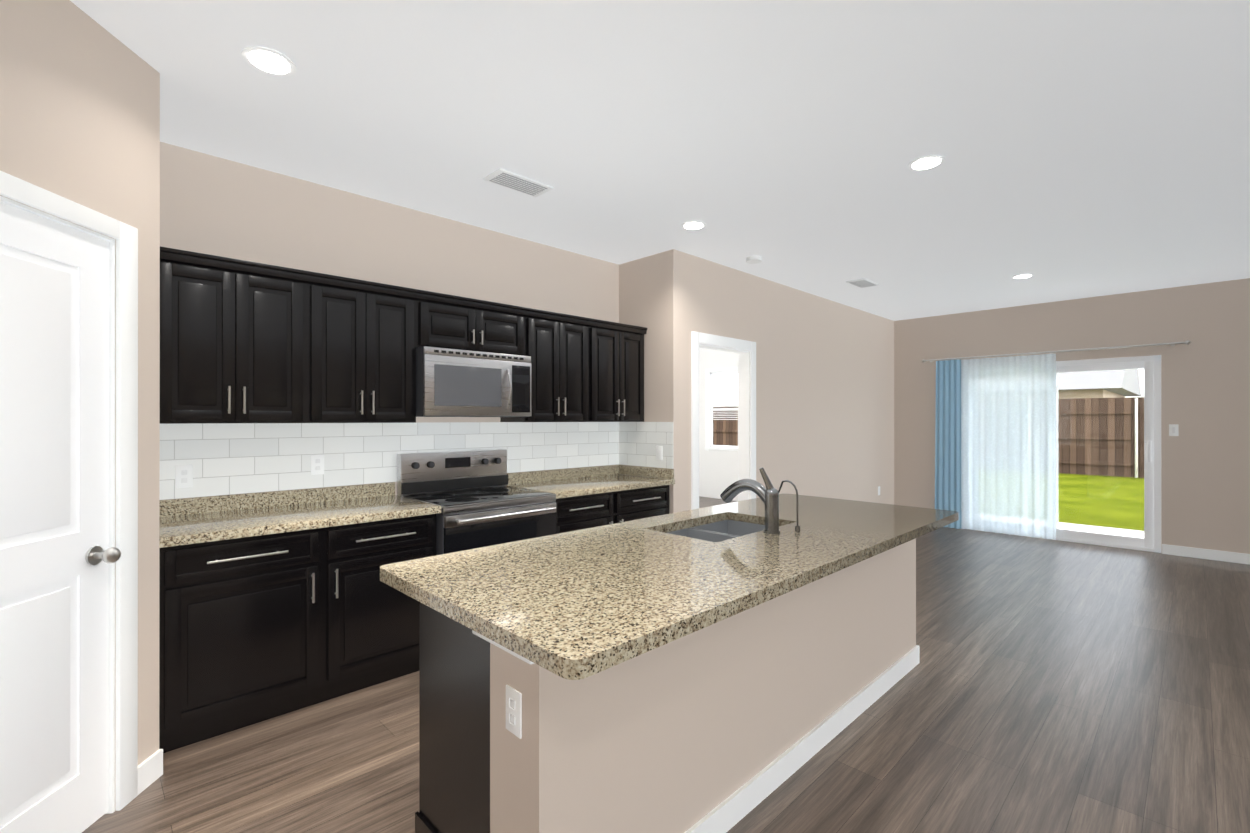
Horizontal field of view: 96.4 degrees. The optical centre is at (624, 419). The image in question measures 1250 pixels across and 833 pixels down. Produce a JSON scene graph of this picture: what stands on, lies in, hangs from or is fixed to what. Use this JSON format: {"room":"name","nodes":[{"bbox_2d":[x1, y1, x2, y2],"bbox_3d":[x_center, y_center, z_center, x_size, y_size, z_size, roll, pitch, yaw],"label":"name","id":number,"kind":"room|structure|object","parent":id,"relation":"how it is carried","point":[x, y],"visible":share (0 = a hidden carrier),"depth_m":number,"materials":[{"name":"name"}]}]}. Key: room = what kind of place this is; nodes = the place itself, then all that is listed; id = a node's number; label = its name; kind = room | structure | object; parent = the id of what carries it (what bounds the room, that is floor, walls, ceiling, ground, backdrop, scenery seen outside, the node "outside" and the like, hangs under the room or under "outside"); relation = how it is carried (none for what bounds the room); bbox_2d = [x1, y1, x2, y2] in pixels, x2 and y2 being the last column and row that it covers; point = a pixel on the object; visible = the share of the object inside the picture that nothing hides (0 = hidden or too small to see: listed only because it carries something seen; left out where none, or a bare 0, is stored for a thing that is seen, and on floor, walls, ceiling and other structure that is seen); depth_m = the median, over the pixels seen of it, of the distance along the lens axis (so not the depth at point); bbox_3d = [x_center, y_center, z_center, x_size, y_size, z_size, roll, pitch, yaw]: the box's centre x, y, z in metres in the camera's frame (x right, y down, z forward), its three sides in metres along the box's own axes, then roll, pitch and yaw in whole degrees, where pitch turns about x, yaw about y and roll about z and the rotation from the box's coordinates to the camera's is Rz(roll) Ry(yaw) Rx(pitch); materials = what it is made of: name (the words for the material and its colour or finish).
{"room":"kitchen","nodes":[
{"label":"kitchen","id":0,"kind":"room"},
{"bbox_2d":[0,0,159,810],"bbox_3d":[-1.818,0.017,1.270,0.100,2.756,1.850,0,0,-4],"label":"wall","id":1,"kind":"structure","parent":0,"point":[79,106],"depth_m":1.97,"materials":[{"name":"beige paint"}]},
{"bbox_2d":[0,201,120,832],"bbox_3d":[-1.777,0.378,1.603,0.115,2.011,0.754,0,0,-4],"label":"pantry door","id":2,"kind":"structure","parent":1,"relation":"in","point":[58,555],"depth_m":1.77,"materials":[{"name":"white wood"}]},
{"bbox_2d":[0,171,162,813],"bbox_3d":[-1.809,0.344,1.271,0.118,2.102,1.850,0,0,-4],"label":"trim","id":3,"kind":"structure","parent":1,"relation":"attached to","point":[130,779],"depth_m":2.00,"materials":[{"name":"white wood"}]},
{"bbox_2d":[160,142,618,499],"bbox_3d":[-1.264,0.019,3.814,3.270,2.756,0.120,0,0,-44],"label":"wall","id":4,"kind":"structure","parent":0,"point":[214,205],"depth_m":3.40,"materials":[{"name":"beige paint"}]},
{"bbox_2d":[160,246,311,423],"bbox_3d":[-1.980,-0.372,2.797,0.617,0.784,0.328,0,0,-44],"label":"upper cabinet","id":5,"kind":"object","parent":4,"relation":"attached to","point":[242,341],"depth_m":2.67,"materials":[{"name":"black wood"}]},
{"bbox_2d":[312,272,419,422],"bbox_3d":[-1.551,-0.371,3.217,0.585,0.784,0.328,0,0,-44],"label":"upper cabinet","id":6,"kind":"object","parent":4,"relation":"attached to","point":[366,334],"depth_m":3.09,"materials":[{"name":"black wood"}]},
{"bbox_2d":[420,290,527,355],"bbox_3d":[-1.068,-0.596,3.690,0.767,0.334,0.328,0,0,-44],"label":"upper cabinet","id":7,"kind":"object","parent":4,"relation":"attached to","point":[446,321],"depth_m":3.55,"materials":[{"name":"black wood"}]},
{"bbox_2d":[416,346,530,416],"bbox_3d":[-1.023,-0.220,3.645,0.750,0.410,0.453,0,0,-44],"label":"microwave","id":8,"kind":"object","parent":7,"relation":"attached to","point":[457,383],"visible":0.98,"depth_m":3.46,"materials":[{"name":"grey metal"}]},
{"bbox_2d":[500,308,591,421],"bbox_3d":[-0.587,-0.370,4.160,0.578,0.784,0.328,0,0,-44],"label":"upper cabinet","id":9,"kind":"object","parent":4,"relation":"attached to","point":[559,344],"depth_m":4.05,"materials":[{"name":"black wood"}]},
{"bbox_2d":[592,319,647,421],"bbox_3d":[-0.160,-0.370,4.578,0.617,0.784,0.328,0,0,-44],"label":"upper cabinet","id":10,"kind":"object","parent":4,"relation":"attached to","point":[617,348],"depth_m":4.45,"materials":[{"name":"black wood"}]},
{"bbox_2d":[619,249,682,513],"bbox_3d":[-0.944,0.021,5.910,0.120,2.756,3.930,0,0,-44],"label":"wall","id":11,"kind":"structure","parent":0,"point":[651,293],"depth_m":4.55,"materials":[{"name":"beige paint"}]},
{"bbox_2d":[159,422,672,499],"bbox_3d":[-0.966,0.209,3.580,3.168,0.374,0.630,0,0,-44],"label":"tile backsplash","id":12,"kind":"structure","parent":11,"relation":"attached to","point":[230,458],"depth_m":3.38,"materials":[{"name":"white tile"}]},
{"bbox_2d":[175,465,192,487],"bbox_3d":[-2.202,0.287,2.792,0.070,0.114,0.008,0,0,-44],"label":"outlet","id":13,"kind":"object","parent":12,"relation":"attached to","point":[183,476],"depth_m":2.79,"materials":[{"name":"white plastic"}]},
{"bbox_2d":[311,454,323,474],"bbox_3d":[-1.768,0.262,3.217,0.070,0.114,0.008,0,0,-44],"label":"outlet","id":14,"kind":"object","parent":12,"relation":"attached to","point":[317,461],"depth_m":3.21,"materials":[{"name":"white plastic"}]},
{"bbox_2d":[656,446,661,459],"bbox_3d":[0.277,0.276,4.559,0.006,0.115,0.070,0,0,-44],"label":"outlet","id":15,"kind":"object","parent":12,"relation":"attached to","point":[658,448],"depth_m":4.56,"materials":[{"name":"white plastic"}]},
{"bbox_2d":[619,465,674,479],"bbox_3d":[0.170,0.438,4.667,0.022,0.079,0.615,0,0,-44],"label":"backsplash","id":16,"kind":"structure","parent":11,"relation":"attached to","point":[628,470],"depth_m":4.64,"materials":[{"name":"beige stone"}]},
{"bbox_2d":[70,0,1249,320],"bbox_3d":[1.424,-1.384,3.703,9.156,0.050,10.400,0,0,-44],"label":"ceiling","id":17,"kind":"structure","parent":0,"point":[1090,148],"depth_m":2.59,"materials":[{"name":"white paint"}]},
{"bbox_2d":[242,46,295,76],"bbox_3d":[-1.349,-1.355,2.122,0.175,0.007,0.175,0,0,1],"label":"recessed light","id":18,"kind":"object","parent":17,"relation":"in","point":[269,61],"depth_m":2.11,"materials":[{"name":"white plastic"}]},
{"bbox_2d":[483,168,552,196],"bbox_3d":[-0.609,-1.351,3.210,0.360,0.012,0.180,0,0,-44],"label":"ceiling vent","id":19,"kind":"object","parent":17,"relation":"in","point":[513,181],"depth_m":3.19,"materials":[{"name":"white metal"}]},
{"bbox_2d":[681,221,705,229],"bbox_3d":[0.480,-1.353,3.913,0.175,0.007,0.175,0,0,1],"label":"recessed light","id":20,"kind":"object","parent":17,"relation":"in","point":[690,225],"depth_m":3.90,"materials":[{"name":"white"}]},
{"bbox_2d":[746,255,761,263],"bbox_3d":[1.083,-1.339,4.698,0.130,0.033,0.130,0,0,-44],"label":"smoke detector","id":21,"kind":"object","parent":17,"relation":"attached to","point":[755,259],"visible":1,"depth_m":4.66,"materials":[{"name":"white plastic"}]},
{"bbox_2d":[846,278,878,287],"bbox_3d":[2.365,-1.349,5.561,0.360,0.012,0.180,0,0,-44],"label":"ceiling vent","id":22,"kind":"object","parent":17,"relation":"in","point":[861,283],"depth_m":5.54,"materials":[{"name":"white metal"}]},
{"bbox_2d":[908,155,944,170],"bbox_3d":[1.594,-1.354,2.960,0.175,0.007,0.175,0,0,1],"label":"recessed light","id":23,"kind":"object","parent":17,"relation":"in","point":[928,162],"depth_m":2.95,"materials":[{"name":"white plastic"}]},
{"bbox_2d":[1011,274,1033,278],"bbox_3d":[3.769,-1.352,5.299,0.175,0.007,0.175,0,0,1],"label":"recessed light","id":24,"kind":"object","parent":17,"relation":"in","point":[1020,276],"depth_m":5.29,"materials":[{"name":"white plastic"}]},
{"bbox_2d":[82,496,1249,832],"bbox_3d":[1.424,1.422,3.701,9.156,0.050,10.400,0,0,-44],"label":"floor","id":25,"kind":"structure","parent":0,"point":[1050,686],"depth_m":2.47,"materials":[{"name":"brown wood"}]},
{"bbox_2d":[159,512,440,752],"bbox_3d":[-1.676,0.957,2.897,1.195,0.876,0.608,0,0,-44],"label":"base cabinet","id":26,"kind":"object","parent":25,"relation":"on","point":[272,604],"depth_m":2.57,"materials":[{"name":"black wood"}]},
{"bbox_2d":[159,496,440,547],"bbox_3d":[-1.654,0.497,2.875,1.195,0.040,0.628,0,0,-44],"label":"countertop","id":27,"kind":"structure","parent":26,"relation":"on","point":[236,523],"depth_m":2.72,"materials":[{"name":"beige stone"}]},
{"bbox_2d":[397,449,555,554],"bbox_3d":[-0.917,0.806,3.530,0.762,1.178,0.710,0,0,-44],"label":"range","id":28,"kind":"object","parent":25,"relation":"on","point":[476,498],"visible":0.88,"depth_m":3.49,"materials":[{"name":"grey metal"}]},
{"bbox_2d":[555,484,671,533],"bbox_3d":[-0.269,0.958,4.274,1.195,0.876,0.608,0,0,-44],"label":"base cabinet","id":29,"kind":"object","parent":25,"relation":"on","point":[574,513],"depth_m":4.01,"materials":[{"name":"black wood"}]},
{"bbox_2d":[507,472,674,499],"bbox_3d":[-0.247,0.498,4.252,1.195,0.040,0.628,0,0,-44],"label":"countertop","id":30,"kind":"structure","parent":29,"relation":"on","point":[578,485],"depth_m":4.12,"materials":[{"name":"beige stone"}]},
{"bbox_2d":[415,497,921,832],"bbox_3d":[0.490,0.956,2.500,2.688,0.877,0.714,0,0,-44],"label":"kitchen island","id":31,"kind":"object","parent":25,"relation":"on","point":[724,668],"depth_m":1.76,"materials":[{"name":"beige paint"}]},
{"bbox_2d":[380,495,958,686],"bbox_3d":[0.461,0.496,2.344,2.560,0.040,1.005,0,0,-44],"label":"island countertop","id":32,"kind":"structure","parent":31,"relation":"on","point":[576,606],"depth_m":1.69,"materials":[{"name":"beige stone"}]},
{"bbox_2d":[660,515,759,542],"bbox_3d":[0.440,0.586,2.515,0.646,0.162,0.406,0,0,-44],"label":"sink","id":33,"kind":"object","parent":32,"relation":"in","point":[724,527],"depth_m":2.75,"materials":[{"name":"grey metal"}]},
{"bbox_2d":[720,467,803,534],"bbox_3d":[0.578,0.340,2.436,0.157,0.274,0.326,0,0,-44],"label":"faucet","id":34,"kind":"object","parent":32,"relation":"on","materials":[{"name":"silver metal"}]},
{"bbox_2d":[683,252,893,510],"bbox_3d":[2.055,0.021,6.181,4.546,2.756,0.120,0,0,-44],"label":"wall","id":35,"kind":"structure","parent":0,"point":[824,397],"depth_m":5.99,"materials":[{"name":"beige paint"}]},
{"bbox_2d":[691,331,755,509],"bbox_3d":[0.850,0.335,4.989,0.955,2.125,0.138,0,0,-44],"label":"trim","id":36,"kind":"structure","parent":35,"relation":"attached to","point":[715,342],"depth_m":4.93,"materials":[{"name":"white"}]},
{"bbox_2d":[699,278,1249,553],"bbox_3d":[4.653,0.022,6.862,0.120,2.756,10.400,0,0,-44],"label":"wall","id":37,"kind":"structure","parent":0,"point":[1205,453],"depth_m":5.82,"materials":[{"name":"beige paint"}]},
{"bbox_2d":[922,340,1190,361],"bbox_3d":[4.826,-0.770,6.524,0.104,0.044,2.497,0,0,-44],"label":"curtain rod","id":38,"kind":"object","parent":37,"relation":"attached to","point":[1187,342],"visible":1,"depth_m":6.31,"materials":[{"name":"silver metal"}]},
{"bbox_2d":[935,359,960,528],"bbox_3d":[4.111,0.315,7.120,0.040,2.130,0.307,0,0,-44],"label":"curtain","id":39,"kind":"object","parent":38,"relation":"hanging from","point":[948,443],"visible":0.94,"depth_m":7.12,"materials":[{"name":"blue fabric"}]},
{"bbox_2d":[961,353,1055,539],"bbox_3d":[4.560,0.315,6.750,0.056,2.130,1.030,0,0,-44],"label":"sheer curtain","id":40,"kind":"object","parent":38,"relation":"hanging from","point":[1008,444],"visible":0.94,"depth_m":6.69,"materials":[{"name":"white fabric"}]},
{"bbox_2d":[979,355,1160,552],"bbox_3d":[4.987,0.364,6.507,0.108,2.066,1.814,0,0,-44],"label":"sliding door","id":41,"kind":"structure","parent":37,"relation":"in","point":[1150,541],"depth_m":5.96,"materials":[{"name":"glass"}]},
{"bbox_2d":[1169,424,1178,435],"bbox_3d":[5.647,0.114,5.753,0.008,0.120,0.070,0,0,-44],"label":"switch plate","id":42,"kind":"object","parent":37,"relation":"attached to","point":[1173,429],"visible":1,"depth_m":5.75,"materials":[{"name":"white plastic"}]},
{"bbox_2d":[1162,544,1249,564],"bbox_3d":[6.868,1.348,4.502,0.014,0.100,3.669,0,0,-44],"label":"baseboard","id":43,"kind":"structure","parent":37,"relation":"attached to","point":[1225,556],"depth_m":5.57,"materials":[{"name":"white wood"}]},
{"label":"outside","id":44,"kind":"structure","parent":0,"visible":0},
{"bbox_2d":[713,369,1143,537],"bbox_3d":[11.474,-0.981,17.596,24.644,5.020,34.000,0,0,-44],"label":"yard","id":45,"kind":"structure","parent":44,"point":[725,432],"depth_m":13.03,"materials":[{"name":"green plant"}]}
]}

